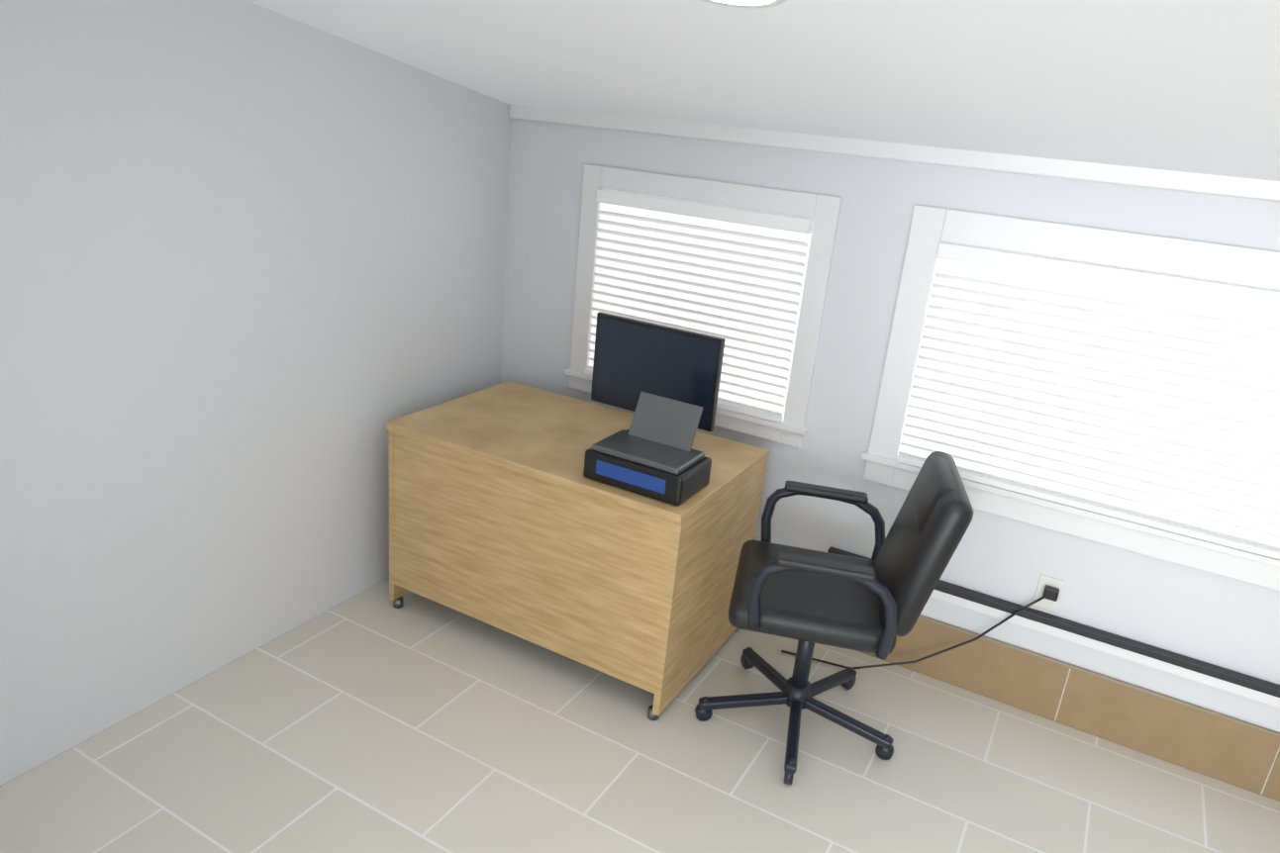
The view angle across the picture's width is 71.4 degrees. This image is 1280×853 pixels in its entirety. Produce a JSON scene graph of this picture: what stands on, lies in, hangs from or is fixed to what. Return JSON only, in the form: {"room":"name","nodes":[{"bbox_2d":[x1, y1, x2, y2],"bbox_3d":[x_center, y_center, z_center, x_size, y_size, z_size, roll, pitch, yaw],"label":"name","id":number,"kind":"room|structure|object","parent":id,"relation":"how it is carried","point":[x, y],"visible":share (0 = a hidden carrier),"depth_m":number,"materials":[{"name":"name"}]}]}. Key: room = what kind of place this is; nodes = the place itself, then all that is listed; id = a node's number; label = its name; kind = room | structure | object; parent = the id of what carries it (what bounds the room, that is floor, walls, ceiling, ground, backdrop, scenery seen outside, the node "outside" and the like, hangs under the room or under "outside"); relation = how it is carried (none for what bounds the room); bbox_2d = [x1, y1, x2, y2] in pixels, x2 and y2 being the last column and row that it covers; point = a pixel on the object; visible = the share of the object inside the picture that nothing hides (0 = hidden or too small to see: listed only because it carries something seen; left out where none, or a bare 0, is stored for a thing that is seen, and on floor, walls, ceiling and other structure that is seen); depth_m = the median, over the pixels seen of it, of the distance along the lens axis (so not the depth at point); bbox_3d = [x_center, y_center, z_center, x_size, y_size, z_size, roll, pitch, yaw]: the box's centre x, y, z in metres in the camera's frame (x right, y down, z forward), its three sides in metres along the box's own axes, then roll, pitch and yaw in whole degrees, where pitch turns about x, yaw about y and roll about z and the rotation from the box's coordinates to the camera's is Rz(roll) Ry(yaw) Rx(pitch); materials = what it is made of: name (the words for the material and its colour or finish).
{"room":"office","nodes":[
{"label":"office","id":0,"kind":"room"},
{"bbox_2d":[0,0,511,786],"bbox_3d":[-1.282,-0.369,2.565,0.120,2.400,3.000,15,22,26],"label":"wall","id":1,"kind":"structure","parent":0,"point":[251,275],"depth_m":2.57,"materials":[{"name":"white paint"}]},
{"bbox_2d":[0,578,1279,852],"bbox_3d":[1.071,1.477,1.698,5.600,0.059,3.070,15,22,26],"label":"floor","id":2,"kind":"structure","parent":0,"point":[372,719],"depth_m":2.64,"materials":[{"name":"tile"}]},
{"bbox_2d":[386,381,769,720],"bbox_3d":[-0.242,0.379,3.244,1.150,0.735,0.700,15,22,26],"label":"office desk","id":3,"kind":"object","parent":2,"relation":"on","point":[506,515],"visible":0.92,"depth_m":2.95,"materials":[{"name":"brown wood"}]},
{"bbox_2d":[583,392,711,505],"bbox_3d":[0.034,0.056,2.755,0.340,0.244,0.235,15,22,26],"label":"printer","id":4,"kind":"object","parent":3,"relation":"on","point":[651,453],"visible":1,"depth_m":2.73,"materials":[{"name":"black plastic"}]},
{"bbox_2d":[590,311,725,431],"bbox_3d":[0.043,-0.142,3.055,0.480,0.419,0.180,15,22,26],"label":"computer monitor","id":5,"kind":"object","parent":3,"relation":"on","point":[634,358],"visible":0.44,"depth_m":3.02,"materials":[{"name":"black plastic"}]},
{"bbox_2d":[694,451,974,785],"bbox_3d":[0.560,0.529,2.739,0.674,0.931,0.625,9,20,9],"label":"office chair","id":6,"kind":"object","parent":2,"relation":"on","point":[809,599],"visible":0.98,"depth_m":2.60,"materials":[{"name":"black leather"}]},
{"bbox_2d":[246,0,1279,181],"bbox_3d":[1.281,-0.513,1.027,5.840,0.601,3.000,15,22,26],"label":"ceiling","id":7,"kind":"structure","parent":0,"point":[1192,86],"depth_m":2.02,"materials":[{"name":"white paint"}]},
{"bbox_2d":[703,0,785,8],"bbox_3d":[0.156,-0.773,1.566,0.210,0.006,0.210,15,12,26],"label":"recessed light","id":8,"kind":"object","parent":7,"relation":"in","point":[753,4],"visible":1,"depth_m":1.63,"materials":[{"name":"white paint"}]},
{"bbox_2d":[500,118,1279,732],"bbox_3d":[1.904,-0.044,2.524,5.600,2.400,0.120,15,22,26],"label":"wall","id":9,"kind":"structure","parent":0,"point":[1224,622],"depth_m":3.00,"materials":[{"name":"white paint"}]},
{"bbox_2d":[564,164,842,448],"bbox_3d":[0.181,-0.458,3.304,1.040,0.890,0.050,15,22,26],"label":"window","id":10,"kind":"structure","parent":9,"relation":"in","point":[743,270],"depth_m":3.24,"materials":[{"name":"white paint"}]},
{"bbox_2d":[509,104,1279,201],"bbox_3d":[1.923,-0.576,2.271,5.596,0.065,0.020,15,22,26],"label":"crown molding","id":11,"kind":"structure","parent":9,"relation":"attached to","point":[1249,188],"depth_m":2.77,"materials":[{"name":"white paint"}]},
{"bbox_2d":[781,574,1064,669],"bbox_3d":[0.954,0.668,3.095,0.838,0.505,0.204,15,22,26],"label":"power cord","id":12,"kind":"object","parent":9,"relation":"attached to","point":[1048,591],"depth_m":2.96,"materials":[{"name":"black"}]},
{"bbox_2d":[827,546,1279,707],"bbox_3d":[2.456,0.958,2.406,4.057,0.060,0.035,15,22,26],"label":"baseboard heater","id":13,"kind":"object","parent":9,"relation":"attached to","point":[1231,681],"visible":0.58,"depth_m":2.86,"materials":[{"name":"grey metal"}]},
{"bbox_2d":[856,614,1279,801],"bbox_3d":[1.771,0.994,2.828,5.596,0.224,0.015,15,22,26],"label":"baseboard","id":14,"kind":"structure","parent":9,"relation":"attached to","point":[1231,750],"depth_m":2.95,"materials":[{"name":"brown tile"}]},
{"bbox_2d":[861,204,1279,590],"bbox_3d":[1.782,0.003,2.507,2.230,0.949,0.050,15,22,26],"label":"window","id":15,"kind":"structure","parent":9,"relation":"in","point":[1119,389],"depth_m":2.71,"materials":[{"name":"white paint"}]}
]}

